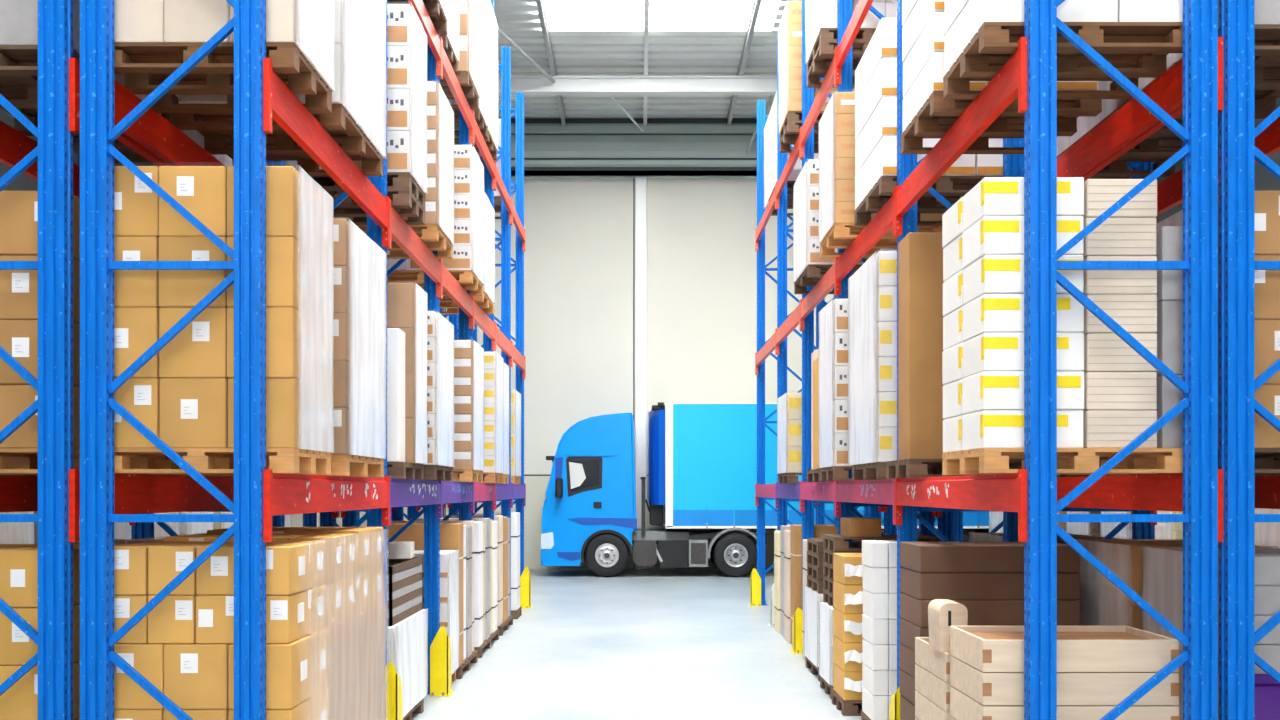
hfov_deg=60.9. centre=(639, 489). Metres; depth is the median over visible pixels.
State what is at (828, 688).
pallet
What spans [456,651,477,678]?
pallet
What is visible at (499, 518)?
package
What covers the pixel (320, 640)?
carton
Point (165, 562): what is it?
carton
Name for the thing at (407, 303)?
load
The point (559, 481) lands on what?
mirror
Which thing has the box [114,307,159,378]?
carton
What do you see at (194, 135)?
load
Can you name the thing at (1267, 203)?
load
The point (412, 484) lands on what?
stencil marking
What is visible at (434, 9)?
pallet
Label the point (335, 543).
carton
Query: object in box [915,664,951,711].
wooden collar
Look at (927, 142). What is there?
carton
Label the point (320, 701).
carton
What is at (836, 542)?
pallet
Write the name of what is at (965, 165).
carton
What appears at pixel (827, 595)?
pallet
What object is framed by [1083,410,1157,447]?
carton
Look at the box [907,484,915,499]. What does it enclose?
stencil marking
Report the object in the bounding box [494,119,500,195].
load
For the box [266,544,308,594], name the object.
carton
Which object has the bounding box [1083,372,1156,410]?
carton
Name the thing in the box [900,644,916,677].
carton
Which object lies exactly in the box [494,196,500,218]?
pallet
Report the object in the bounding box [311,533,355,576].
carton
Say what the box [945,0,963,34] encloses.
carton
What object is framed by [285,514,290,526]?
load
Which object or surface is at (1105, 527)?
load
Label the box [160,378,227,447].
carton
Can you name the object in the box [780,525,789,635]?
package
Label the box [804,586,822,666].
load
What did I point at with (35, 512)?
load
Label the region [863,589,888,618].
carton
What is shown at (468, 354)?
load
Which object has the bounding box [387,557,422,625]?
tray stack
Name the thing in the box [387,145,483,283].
load
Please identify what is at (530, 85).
beam
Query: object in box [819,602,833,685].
load
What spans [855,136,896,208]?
carton
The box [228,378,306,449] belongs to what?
carton
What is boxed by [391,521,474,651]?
package
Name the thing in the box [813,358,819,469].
package
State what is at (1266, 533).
load
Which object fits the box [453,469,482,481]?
pallet
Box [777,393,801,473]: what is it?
load
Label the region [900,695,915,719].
carton
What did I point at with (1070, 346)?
carton
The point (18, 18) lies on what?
load
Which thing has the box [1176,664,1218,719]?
carton
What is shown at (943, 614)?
board
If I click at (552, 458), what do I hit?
mirror
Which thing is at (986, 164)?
carton
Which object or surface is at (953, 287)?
carton
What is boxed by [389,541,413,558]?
carton
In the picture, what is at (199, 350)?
carton
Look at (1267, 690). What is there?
storage bin
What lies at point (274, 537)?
carton
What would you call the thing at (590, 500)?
truck
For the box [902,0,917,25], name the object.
carton
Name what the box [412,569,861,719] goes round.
floor
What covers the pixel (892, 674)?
carton
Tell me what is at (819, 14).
load
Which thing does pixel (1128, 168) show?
load
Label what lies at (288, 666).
carton
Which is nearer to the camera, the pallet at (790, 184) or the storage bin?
the storage bin
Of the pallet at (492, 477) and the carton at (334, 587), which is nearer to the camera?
the carton at (334, 587)
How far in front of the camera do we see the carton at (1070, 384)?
6.38 m
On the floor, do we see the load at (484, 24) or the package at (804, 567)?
the package at (804, 567)
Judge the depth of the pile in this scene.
6.76 m
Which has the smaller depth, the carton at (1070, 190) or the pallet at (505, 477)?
the carton at (1070, 190)
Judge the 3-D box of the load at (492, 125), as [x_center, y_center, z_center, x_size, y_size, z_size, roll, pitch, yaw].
[-2.650,-5.904,15.560,1.132,1.820,0.952,0,0,0]
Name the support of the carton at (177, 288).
on the carton at (199, 350)
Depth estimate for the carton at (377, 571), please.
8.49 m
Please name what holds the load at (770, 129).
on the pallet at (790, 184)
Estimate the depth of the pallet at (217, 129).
7.92 m
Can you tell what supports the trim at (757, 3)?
attached to the ceiling
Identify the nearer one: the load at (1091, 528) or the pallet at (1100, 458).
the pallet at (1100, 458)
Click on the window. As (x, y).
(561, 15)
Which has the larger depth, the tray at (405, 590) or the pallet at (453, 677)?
the pallet at (453, 677)
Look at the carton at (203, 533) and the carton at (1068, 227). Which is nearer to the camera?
the carton at (1068, 227)
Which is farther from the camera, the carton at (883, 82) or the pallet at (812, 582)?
the pallet at (812, 582)
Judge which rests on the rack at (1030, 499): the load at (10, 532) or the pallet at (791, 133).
the pallet at (791, 133)
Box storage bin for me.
[1255,674,1279,719]
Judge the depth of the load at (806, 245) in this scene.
13.28 m
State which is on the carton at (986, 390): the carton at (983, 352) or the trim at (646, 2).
the carton at (983, 352)
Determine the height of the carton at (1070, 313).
0.224 m
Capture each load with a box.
[0,0,160,114]
[0,511,33,543]
[34,511,79,543]
[73,539,161,543]
[114,0,334,91]
[114,522,130,538]
[154,512,179,538]
[161,113,232,165]
[176,0,386,158]
[180,512,213,535]
[214,512,233,529]
[285,4,426,193]
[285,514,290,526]
[330,219,386,458]
[333,81,454,244]
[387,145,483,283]
[387,283,427,463]
[387,328,404,461]
[387,550,458,674]
[387,608,427,717]
[424,311,453,466]
[439,0,448,21]
[447,0,459,61]
[448,0,488,124]
[453,340,483,470]
[454,0,497,148]
[458,0,479,96]
[483,191,494,302]
[483,352,503,472]
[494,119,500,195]
[503,363,509,474]
[511,390,520,475]
[764,92,818,208]
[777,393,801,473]
[778,1,854,131]
[793,160,896,282]
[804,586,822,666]
[805,0,896,61]
[818,92,943,242]
[818,299,851,467]
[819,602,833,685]
[833,553,863,699]
[848,251,896,464]
[969,532,1129,543]
[989,511,1002,532]
[1057,81,1130,156]
[1057,511,1065,530]
[1066,511,1100,535]
[1075,539,1277,629]
[1084,165,1131,181]
[1100,511,1131,538]
[1138,0,1279,89]
[1142,547,1279,673]
[1152,226,1182,447]
[1155,511,1182,538]
[1156,191,1279,448]
[1255,508,1279,547]
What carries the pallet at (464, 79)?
on the rack at (259, 499)
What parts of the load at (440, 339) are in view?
brown panel, brown panel, brown panel, brown panel, brown panel, brown panel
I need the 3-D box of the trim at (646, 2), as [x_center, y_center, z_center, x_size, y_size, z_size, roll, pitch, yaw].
[0.140,-9.977,12.450,0.100,0.255,34.900,0,0,0]
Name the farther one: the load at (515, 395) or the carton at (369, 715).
the load at (515, 395)
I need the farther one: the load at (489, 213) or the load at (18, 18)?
the load at (489, 213)
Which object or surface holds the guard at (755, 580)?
on the floor
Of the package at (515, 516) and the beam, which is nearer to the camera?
the package at (515, 516)
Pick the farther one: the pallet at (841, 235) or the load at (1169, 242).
the pallet at (841, 235)
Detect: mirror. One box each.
[546,456,554,461]
[556,478,562,497]
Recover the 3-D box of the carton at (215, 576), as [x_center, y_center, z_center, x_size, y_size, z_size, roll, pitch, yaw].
[-2.465,0.474,6.568,0.272,0.282,0.389,0,0,0]
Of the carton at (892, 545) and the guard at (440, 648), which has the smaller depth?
the carton at (892, 545)
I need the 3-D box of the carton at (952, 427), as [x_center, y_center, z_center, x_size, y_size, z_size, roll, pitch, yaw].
[2.159,-0.356,7.040,0.292,0.224,0.432,0,0,0]
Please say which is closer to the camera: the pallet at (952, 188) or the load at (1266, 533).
the pallet at (952, 188)
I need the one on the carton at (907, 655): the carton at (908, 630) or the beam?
the carton at (908, 630)
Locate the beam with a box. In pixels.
[498,76,776,94]
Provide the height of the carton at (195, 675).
0.380 m
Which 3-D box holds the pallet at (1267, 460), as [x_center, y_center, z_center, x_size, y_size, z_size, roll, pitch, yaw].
[3.905,-0.172,6.890,0.950,0.144,1.020,0,0,0]
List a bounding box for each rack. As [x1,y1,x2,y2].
[0,0,458,719]
[80,0,525,719]
[755,0,1217,719]
[815,0,1279,719]
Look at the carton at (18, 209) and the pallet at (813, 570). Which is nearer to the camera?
the carton at (18, 209)
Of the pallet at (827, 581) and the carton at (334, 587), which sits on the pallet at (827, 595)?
the pallet at (827, 581)
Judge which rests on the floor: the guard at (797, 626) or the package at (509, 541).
the guard at (797, 626)
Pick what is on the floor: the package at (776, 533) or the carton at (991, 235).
the package at (776, 533)
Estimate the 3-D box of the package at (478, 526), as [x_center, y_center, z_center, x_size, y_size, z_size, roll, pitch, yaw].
[-2.615,1.233,14.344,1.056,1.626,0.333,0,0,0]
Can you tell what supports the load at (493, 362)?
on the pallet at (492, 477)
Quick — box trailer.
[648,402,1058,541]
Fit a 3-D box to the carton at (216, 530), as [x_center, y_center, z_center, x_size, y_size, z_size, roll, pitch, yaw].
[-3.031,0.444,8.142,0.272,0.302,0.379,0,0,0]
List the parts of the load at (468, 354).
white panel, white panel, white panel, white panel, white panel, white panel, white panel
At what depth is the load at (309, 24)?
6.36 m
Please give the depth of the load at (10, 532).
14.35 m
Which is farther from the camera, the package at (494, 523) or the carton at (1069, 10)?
the package at (494, 523)
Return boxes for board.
[928,599,967,651]
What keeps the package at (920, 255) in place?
on the pallet at (905, 468)
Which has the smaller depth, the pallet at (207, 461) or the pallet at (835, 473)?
the pallet at (207, 461)
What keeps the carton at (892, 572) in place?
on the carton at (892, 596)
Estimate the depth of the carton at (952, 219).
7.01 m
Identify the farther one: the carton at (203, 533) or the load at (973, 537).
the load at (973, 537)
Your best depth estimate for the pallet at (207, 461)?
6.44 m
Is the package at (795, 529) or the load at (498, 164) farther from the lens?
the load at (498, 164)
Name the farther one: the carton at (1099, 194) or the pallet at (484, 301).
the pallet at (484, 301)
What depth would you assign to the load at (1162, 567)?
6.91 m
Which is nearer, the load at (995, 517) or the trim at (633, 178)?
the load at (995, 517)
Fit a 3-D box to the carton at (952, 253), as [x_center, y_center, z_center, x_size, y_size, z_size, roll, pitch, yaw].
[2.161,-1.496,7.035,0.292,0.224,0.432,0,0,0]
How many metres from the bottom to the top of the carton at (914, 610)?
0.200 m
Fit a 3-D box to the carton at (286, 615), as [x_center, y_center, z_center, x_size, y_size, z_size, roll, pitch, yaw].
[-2.192,0.759,6.566,0.272,0.282,0.389,0,0,0]
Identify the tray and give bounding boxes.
[387,557,422,574]
[387,565,422,582]
[387,572,422,591]
[387,580,422,599]
[387,587,422,608]
[387,595,422,617]
[387,602,422,625]
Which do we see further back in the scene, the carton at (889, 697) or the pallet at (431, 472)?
the pallet at (431, 472)
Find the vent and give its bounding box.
[651,402,664,410]
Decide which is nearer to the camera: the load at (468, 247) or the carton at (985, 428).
the carton at (985, 428)
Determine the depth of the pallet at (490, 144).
15.51 m
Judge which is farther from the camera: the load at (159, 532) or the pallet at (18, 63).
the load at (159, 532)
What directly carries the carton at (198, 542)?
in the film
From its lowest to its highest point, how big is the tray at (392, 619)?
0.070 m
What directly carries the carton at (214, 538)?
in the film
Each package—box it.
[387,523,463,665]
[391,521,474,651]
[410,518,490,639]
[443,515,502,625]
[458,512,519,609]
[463,525,465,660]
[466,526,471,657]
[474,522,482,646]
[483,523,485,640]
[490,519,492,633]
[492,521,497,632]
[503,517,507,622]
[508,518,510,616]
[774,531,779,632]
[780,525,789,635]
[784,530,789,642]
[790,524,836,643]
[802,539,807,658]
[811,349,818,469]
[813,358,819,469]
[898,233,1023,459]
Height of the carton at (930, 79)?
0.271 m
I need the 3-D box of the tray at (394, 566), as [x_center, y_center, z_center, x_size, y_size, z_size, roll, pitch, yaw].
[-2.650,0.705,10.200,0.960,0.070,1.360,0,0,0]
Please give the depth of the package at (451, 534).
12.60 m
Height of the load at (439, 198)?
1.420 m
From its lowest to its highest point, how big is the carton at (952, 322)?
0.224 m
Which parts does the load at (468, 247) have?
brown panel, brown panel, brown panel, brown panel, brown panel, brown panel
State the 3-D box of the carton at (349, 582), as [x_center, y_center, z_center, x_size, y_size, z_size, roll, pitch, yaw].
[-2.191,0.754,7.724,0.272,0.292,0.339,0,0,0]
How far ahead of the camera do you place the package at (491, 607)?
15.47 m
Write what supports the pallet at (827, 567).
on the pallet at (827, 581)
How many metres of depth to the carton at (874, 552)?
9.63 m
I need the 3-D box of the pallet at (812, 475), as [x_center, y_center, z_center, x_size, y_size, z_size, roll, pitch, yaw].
[2.655,-0.172,13.100,1.150,0.144,1.000,0,0,0]
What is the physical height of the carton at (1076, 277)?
0.224 m
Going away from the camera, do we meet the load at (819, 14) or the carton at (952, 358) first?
the carton at (952, 358)
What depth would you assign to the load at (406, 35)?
9.46 m
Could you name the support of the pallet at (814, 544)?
on the pallet at (816, 559)
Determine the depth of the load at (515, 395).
18.74 m
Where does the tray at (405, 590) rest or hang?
on the tray stack
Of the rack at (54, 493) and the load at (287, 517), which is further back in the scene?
the load at (287, 517)
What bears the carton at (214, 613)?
on the carton at (195, 675)
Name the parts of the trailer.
service panel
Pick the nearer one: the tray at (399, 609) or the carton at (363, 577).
the carton at (363, 577)
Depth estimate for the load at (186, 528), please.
20.06 m
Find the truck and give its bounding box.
[541,413,765,576]
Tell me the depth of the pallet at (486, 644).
15.04 m
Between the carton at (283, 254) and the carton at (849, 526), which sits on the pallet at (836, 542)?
the carton at (849, 526)
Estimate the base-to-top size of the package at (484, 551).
1.596 m
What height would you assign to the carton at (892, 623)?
0.223 m
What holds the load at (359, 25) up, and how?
on the pallet at (217, 129)
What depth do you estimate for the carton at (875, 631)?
9.62 m
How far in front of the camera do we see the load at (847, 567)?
10.58 m
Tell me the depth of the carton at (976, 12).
6.39 m
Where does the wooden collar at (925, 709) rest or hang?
on the wooden collar
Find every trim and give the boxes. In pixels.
[445,178,633,568]
[498,27,773,155]
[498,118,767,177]
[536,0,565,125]
[635,177,646,568]
[643,0,648,125]
[727,0,761,125]
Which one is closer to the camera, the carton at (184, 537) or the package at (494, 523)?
the carton at (184, 537)
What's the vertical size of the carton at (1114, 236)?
0.223 m
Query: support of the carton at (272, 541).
in the film
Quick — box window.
[543,0,779,30]
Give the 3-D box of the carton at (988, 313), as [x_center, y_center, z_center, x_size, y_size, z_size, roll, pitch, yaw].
[2.162,-1.040,6.600,0.292,0.224,0.432,0,0,0]
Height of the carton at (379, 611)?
0.380 m
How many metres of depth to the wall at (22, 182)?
22.74 m
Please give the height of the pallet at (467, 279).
0.144 m
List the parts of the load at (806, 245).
brown panel, brown panel, brown panel, brown panel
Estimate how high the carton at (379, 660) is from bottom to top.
0.380 m
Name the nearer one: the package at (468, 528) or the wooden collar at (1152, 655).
the wooden collar at (1152, 655)
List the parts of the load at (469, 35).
white panel, white panel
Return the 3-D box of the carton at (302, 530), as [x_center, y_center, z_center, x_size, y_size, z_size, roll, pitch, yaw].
[-2.466,0.444,8.143,0.272,0.302,0.379,0,0,0]
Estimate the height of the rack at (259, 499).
9.600 m
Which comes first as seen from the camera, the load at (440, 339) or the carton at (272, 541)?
the carton at (272, 541)
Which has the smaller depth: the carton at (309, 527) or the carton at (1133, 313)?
the carton at (1133, 313)
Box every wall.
[0,109,77,457]
[291,178,975,568]
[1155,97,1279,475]
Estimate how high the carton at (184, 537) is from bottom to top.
0.292 m
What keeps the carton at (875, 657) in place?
on the carton at (875, 682)
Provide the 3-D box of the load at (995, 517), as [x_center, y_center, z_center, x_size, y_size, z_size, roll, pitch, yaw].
[8.750,1.066,24.975,1.132,1.960,1.182,0,0,0]
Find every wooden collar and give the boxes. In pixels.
[915,637,951,682]
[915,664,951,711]
[915,690,950,719]
[950,626,1179,671]
[950,656,1179,704]
[950,686,1179,719]
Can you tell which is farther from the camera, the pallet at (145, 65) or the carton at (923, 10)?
the carton at (923, 10)
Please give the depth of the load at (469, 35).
13.11 m
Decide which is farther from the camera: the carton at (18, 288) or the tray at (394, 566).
the tray at (394, 566)
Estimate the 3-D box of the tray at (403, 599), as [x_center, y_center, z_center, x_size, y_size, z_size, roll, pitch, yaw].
[-2.650,1.005,10.200,0.960,0.070,1.360,0,0,0]
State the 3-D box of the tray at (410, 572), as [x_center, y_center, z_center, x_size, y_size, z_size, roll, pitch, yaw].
[-2.650,0.780,10.200,0.960,0.070,1.360,0,0,0]
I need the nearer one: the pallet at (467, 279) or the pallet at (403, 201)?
the pallet at (403, 201)
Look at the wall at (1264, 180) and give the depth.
22.82 m
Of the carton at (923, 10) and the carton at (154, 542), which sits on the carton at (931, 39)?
the carton at (923, 10)
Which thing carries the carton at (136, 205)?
on the carton at (132, 288)
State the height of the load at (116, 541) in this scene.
1.660 m
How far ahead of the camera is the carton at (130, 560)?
6.37 m
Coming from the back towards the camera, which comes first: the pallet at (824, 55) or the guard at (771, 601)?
the guard at (771, 601)
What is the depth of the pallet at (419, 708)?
10.62 m
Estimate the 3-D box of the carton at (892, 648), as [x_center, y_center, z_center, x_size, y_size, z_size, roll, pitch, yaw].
[2.274,1.482,9.848,0.140,0.223,0.450,0,0,0]
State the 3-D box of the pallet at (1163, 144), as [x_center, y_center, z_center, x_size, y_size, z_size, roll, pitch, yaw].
[3.905,-2.662,8.400,0.950,0.144,1.200,0,0,0]
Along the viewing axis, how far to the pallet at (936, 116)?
7.88 m
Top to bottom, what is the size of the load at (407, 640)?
0.860 m
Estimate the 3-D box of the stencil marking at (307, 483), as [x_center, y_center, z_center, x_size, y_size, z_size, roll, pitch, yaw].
[-2.139,0.013,7.015,0.002,0.140,0.090,0,0,0]
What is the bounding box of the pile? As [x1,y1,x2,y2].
[969,632,1169,705]
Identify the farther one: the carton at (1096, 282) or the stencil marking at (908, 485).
the stencil marking at (908, 485)
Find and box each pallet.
[0,45,79,135]
[0,448,123,474]
[73,136,154,165]
[114,42,331,112]
[114,448,330,474]
[172,104,382,175]
[179,454,383,476]
[310,172,424,207]
[324,189,424,224]
[356,224,452,258]
[387,0,447,34]
[387,270,482,295]
[387,462,423,478]
[403,698,423,719]
[413,465,452,480]
[440,35,457,73]
[440,71,478,108]
[440,290,493,313]
[451,671,455,684]
[453,108,487,137]
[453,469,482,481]
[453,472,502,482]
[454,130,496,159]
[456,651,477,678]
[474,629,498,657]
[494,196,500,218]
[497,615,512,635]
[500,474,508,483]
[511,476,519,483]
[511,607,521,618]
[769,181,795,200]
[771,189,793,215]
[778,473,801,482]
[780,111,823,140]
[780,121,818,152]
[794,264,862,293]
[805,656,819,681]
[807,28,875,73]
[807,41,869,87]
[807,469,828,481]
[807,538,896,553]
[807,550,823,566]
[807,562,822,579]
[807,575,822,592]
[820,223,941,256]
[820,466,851,480]
[820,676,832,699]
[823,534,939,550]
[823,548,861,564]
[823,561,832,576]
[823,575,833,592]
[823,588,833,607]
[832,689,861,715]
[852,462,941,479]
[854,176,1002,225]
[861,711,870,719]
[886,459,1023,477]
[901,90,1101,153]
[942,448,1182,474]
[943,22,1182,98]
[1057,108,1218,176]
[1067,457,1271,476]
[1141,25,1279,118]
[1158,448,1279,474]
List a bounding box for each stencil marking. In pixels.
[306,482,309,501]
[332,483,351,497]
[365,483,377,498]
[410,484,436,496]
[452,485,471,495]
[860,484,874,497]
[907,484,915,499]
[927,485,938,497]
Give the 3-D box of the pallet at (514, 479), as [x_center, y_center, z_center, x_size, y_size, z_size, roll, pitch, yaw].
[-2.715,-0.172,19.050,1.150,0.144,0.900,0,0,0]
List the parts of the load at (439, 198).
white panel, white panel, white panel, white panel, white panel, white panel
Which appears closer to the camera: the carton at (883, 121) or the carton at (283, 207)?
the carton at (283, 207)
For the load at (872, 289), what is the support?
on the pallet at (876, 470)
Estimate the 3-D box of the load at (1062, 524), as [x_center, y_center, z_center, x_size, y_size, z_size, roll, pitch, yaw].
[8.750,0.966,21.875,1.132,2.160,1.182,0,0,0]
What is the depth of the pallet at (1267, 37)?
6.95 m
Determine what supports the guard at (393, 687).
on the floor
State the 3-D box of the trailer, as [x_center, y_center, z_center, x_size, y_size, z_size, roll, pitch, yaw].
[5.910,-0.008,28.543,11.382,4.396,2.534,0,0,0]
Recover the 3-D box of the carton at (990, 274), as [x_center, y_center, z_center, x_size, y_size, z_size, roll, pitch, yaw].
[2.163,-1.268,6.596,0.292,0.224,0.432,0,0,0]
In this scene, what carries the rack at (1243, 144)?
on the floor
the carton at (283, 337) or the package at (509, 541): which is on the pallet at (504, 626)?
the package at (509, 541)
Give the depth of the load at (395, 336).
9.45 m
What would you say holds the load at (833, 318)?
on the pallet
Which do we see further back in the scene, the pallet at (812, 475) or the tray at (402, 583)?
the pallet at (812, 475)
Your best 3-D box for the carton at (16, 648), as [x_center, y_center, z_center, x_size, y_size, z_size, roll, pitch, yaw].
[-3.599,0.860,6.764,0.468,0.337,0.764,0,0,0]
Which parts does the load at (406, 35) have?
brown panel, brown panel, brown panel, brown panel, brown panel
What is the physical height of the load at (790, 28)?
1.526 m
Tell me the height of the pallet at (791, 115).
0.144 m
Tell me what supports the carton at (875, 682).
on the carton at (875, 707)
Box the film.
[300,168,333,452]
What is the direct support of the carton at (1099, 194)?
on the carton at (1114, 236)
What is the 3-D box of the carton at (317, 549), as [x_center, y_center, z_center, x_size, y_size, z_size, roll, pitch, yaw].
[-2.188,0.474,6.958,0.279,0.282,0.389,0,0,0]
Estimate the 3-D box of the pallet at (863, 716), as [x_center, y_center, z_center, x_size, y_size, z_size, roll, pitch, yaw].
[2.625,2.118,9.850,1.150,0.144,0.500,0,0,0]
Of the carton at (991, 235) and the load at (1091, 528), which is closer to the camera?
the carton at (991, 235)
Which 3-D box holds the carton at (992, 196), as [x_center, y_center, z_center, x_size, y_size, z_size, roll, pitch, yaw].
[2.162,-1.724,6.600,0.292,0.224,0.432,0,0,0]
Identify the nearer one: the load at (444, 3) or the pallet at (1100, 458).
the pallet at (1100, 458)
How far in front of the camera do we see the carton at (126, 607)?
6.38 m
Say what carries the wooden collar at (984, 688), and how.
on the wooden collar at (962, 706)
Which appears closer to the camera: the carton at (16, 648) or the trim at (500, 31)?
the carton at (16, 648)
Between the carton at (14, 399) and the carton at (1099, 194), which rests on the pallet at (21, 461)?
the carton at (14, 399)
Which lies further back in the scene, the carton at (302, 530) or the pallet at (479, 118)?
the pallet at (479, 118)
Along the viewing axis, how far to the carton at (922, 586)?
8.11 m
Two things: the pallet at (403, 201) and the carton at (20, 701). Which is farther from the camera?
the pallet at (403, 201)
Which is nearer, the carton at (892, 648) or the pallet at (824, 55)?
the carton at (892, 648)
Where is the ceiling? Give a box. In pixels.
[494,0,801,117]
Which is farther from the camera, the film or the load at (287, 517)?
the load at (287, 517)
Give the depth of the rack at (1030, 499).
6.27 m
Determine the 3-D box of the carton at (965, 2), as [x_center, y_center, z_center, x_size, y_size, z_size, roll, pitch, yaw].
[2.210,-3.145,6.593,0.390,0.271,0.410,0,0,0]
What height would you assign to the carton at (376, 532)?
0.302 m
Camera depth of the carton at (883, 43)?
9.67 m
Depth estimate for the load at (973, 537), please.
10.63 m
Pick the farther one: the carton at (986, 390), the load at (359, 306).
the load at (359, 306)
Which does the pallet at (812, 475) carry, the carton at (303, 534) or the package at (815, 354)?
the package at (815, 354)
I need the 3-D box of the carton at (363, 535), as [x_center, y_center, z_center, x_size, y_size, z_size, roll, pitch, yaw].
[-2.187,0.444,8.137,0.272,0.302,0.379,0,0,0]
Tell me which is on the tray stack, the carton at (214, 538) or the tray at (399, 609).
the tray at (399, 609)
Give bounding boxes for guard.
[384,661,402,719]
[430,626,453,695]
[520,566,531,607]
[749,568,760,605]
[768,583,773,626]
[790,607,802,653]
[889,686,900,719]
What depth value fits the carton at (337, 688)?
7.34 m
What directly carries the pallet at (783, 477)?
on the rack at (1030, 499)
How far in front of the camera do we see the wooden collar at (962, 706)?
6.38 m
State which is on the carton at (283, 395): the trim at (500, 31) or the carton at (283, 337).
the carton at (283, 337)
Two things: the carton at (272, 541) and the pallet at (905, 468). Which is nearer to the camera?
the carton at (272, 541)
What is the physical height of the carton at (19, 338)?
0.376 m
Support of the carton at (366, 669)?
on the carton at (369, 715)
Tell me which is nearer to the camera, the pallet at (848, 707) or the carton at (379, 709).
the carton at (379, 709)
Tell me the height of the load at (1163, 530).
2.160 m
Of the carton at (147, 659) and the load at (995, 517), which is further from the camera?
the load at (995, 517)
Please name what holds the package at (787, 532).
on the floor
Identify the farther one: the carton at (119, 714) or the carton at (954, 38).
the carton at (954, 38)
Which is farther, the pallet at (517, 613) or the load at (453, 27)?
the pallet at (517, 613)
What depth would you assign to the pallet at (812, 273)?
13.62 m
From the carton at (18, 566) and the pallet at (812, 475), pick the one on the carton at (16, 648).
the carton at (18, 566)
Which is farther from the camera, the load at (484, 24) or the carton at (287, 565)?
the load at (484, 24)
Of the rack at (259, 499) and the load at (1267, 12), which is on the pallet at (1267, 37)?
the load at (1267, 12)
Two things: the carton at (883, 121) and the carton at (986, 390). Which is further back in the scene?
the carton at (883, 121)
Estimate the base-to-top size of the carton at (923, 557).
0.200 m
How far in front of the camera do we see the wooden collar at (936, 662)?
7.48 m
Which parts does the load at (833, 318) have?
brown panel, brown panel, brown panel, brown panel, brown panel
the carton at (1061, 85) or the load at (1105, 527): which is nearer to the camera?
the carton at (1061, 85)
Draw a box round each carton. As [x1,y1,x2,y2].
[0,191,79,260]
[0,255,79,323]
[0,320,79,386]
[0,385,79,448]
[0,544,37,548]
[0,544,124,607]
[0,604,79,664]
[0,661,79,719]
[114,166,160,237]
[114,237,161,307]
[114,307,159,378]
[114,378,159,447]
[114,544,169,594]
[114,594,149,643]
[114,643,164,708]
[114,708,164,719]
[134,541,196,543]
[148,544,210,594]
[148,594,196,643]
[159,166,228,237]
[159,237,227,307]
[159,308,228,378]
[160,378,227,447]
[162,535,220,540]
[163,708,229,719]
[164,643,229,708]
[179,541,233,543]
[193,533,222,534]
[196,544,233,594]
[196,595,233,643]
[205,535,233,540]
[207,528,228,532]
[225,541,281,543]
[227,166,300,242]
[227,237,300,310]
[227,307,300,380]
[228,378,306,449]
[228,636,310,708]
[228,698,310,719]
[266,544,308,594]
[266,590,307,643]
[268,541,326,587]
[272,528,296,533]
[272,533,316,535]
[272,535,302,540]
[273,527,308,528]
[284,528,333,533]
[290,535,343,580]
[306,628,329,695]
[307,584,326,634]
[309,527,343,528]
[309,686,329,719]
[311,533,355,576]
[322,528,370,570]
[326,578,342,625]
[328,676,345,719]
[342,574,355,618]
[344,527,382,567]
[356,568,370,612]
[357,658,372,717]
[359,708,373,719]
[370,565,382,606]
[370,603,385,656]
[373,651,384,706]
[373,699,385,719]
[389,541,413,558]
[840,517,880,536]
[855,18,896,104]
[855,58,896,140]
[855,97,896,174]
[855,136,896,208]
[862,540,887,567]
[862,614,887,644]
[862,638,887,669]
[862,663,887,695]
[862,687,887,719]
[863,565,887,592]
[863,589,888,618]
[878,540,896,567]
[887,567,896,592]
[887,593,896,618]
[888,618,896,643]
[888,644,896,669]
[888,669,896,695]
[888,695,890,719]
[900,542,1079,572]
[900,567,1079,599]
[900,593,1079,626]
[900,618,928,650]
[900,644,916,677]
[900,669,914,704]
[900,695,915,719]
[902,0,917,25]
[902,0,944,61]
[903,12,944,97]
[903,52,986,131]
[917,138,943,175]
[942,197,963,247]
[942,343,963,384]
[943,235,962,281]
[943,270,963,315]
[943,306,963,350]
[943,379,965,418]
[943,415,962,452]
[944,9,963,75]
[944,154,975,175]
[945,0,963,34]
[962,216,1023,268]
[962,371,1023,413]
[962,410,1023,450]
[963,0,968,6]
[963,177,1023,231]
[963,255,1023,304]
[963,294,1023,341]
[963,333,1023,377]
[964,0,1023,48]
[975,138,1002,175]
[1057,0,1117,21]
[1057,81,1098,89]
[1057,177,1083,215]
[1057,216,1083,254]
[1057,255,1083,293]
[1057,294,1083,332]
[1057,333,1083,370]
[1057,371,1083,409]
[1057,410,1082,447]
[1081,295,1157,334]
[1082,218,1156,257]
[1083,179,1157,218]
[1083,256,1157,294]
[1083,333,1157,372]
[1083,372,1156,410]
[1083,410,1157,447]
[1118,0,1182,21]
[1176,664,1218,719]
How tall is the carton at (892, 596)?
0.223 m
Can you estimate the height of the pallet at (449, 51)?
0.144 m
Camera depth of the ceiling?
25.68 m
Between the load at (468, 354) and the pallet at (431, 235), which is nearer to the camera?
the pallet at (431, 235)
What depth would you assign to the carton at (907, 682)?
8.48 m
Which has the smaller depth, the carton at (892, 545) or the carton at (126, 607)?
the carton at (126, 607)
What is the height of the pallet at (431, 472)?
0.144 m
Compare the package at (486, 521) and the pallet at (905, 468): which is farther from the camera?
the package at (486, 521)
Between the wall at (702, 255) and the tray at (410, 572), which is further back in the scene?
the wall at (702, 255)
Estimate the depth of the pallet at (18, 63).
6.86 m
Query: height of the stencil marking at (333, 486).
0.111 m
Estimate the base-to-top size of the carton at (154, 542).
0.282 m
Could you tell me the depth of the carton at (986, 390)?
6.38 m
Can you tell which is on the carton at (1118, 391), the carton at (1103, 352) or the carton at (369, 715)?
the carton at (1103, 352)

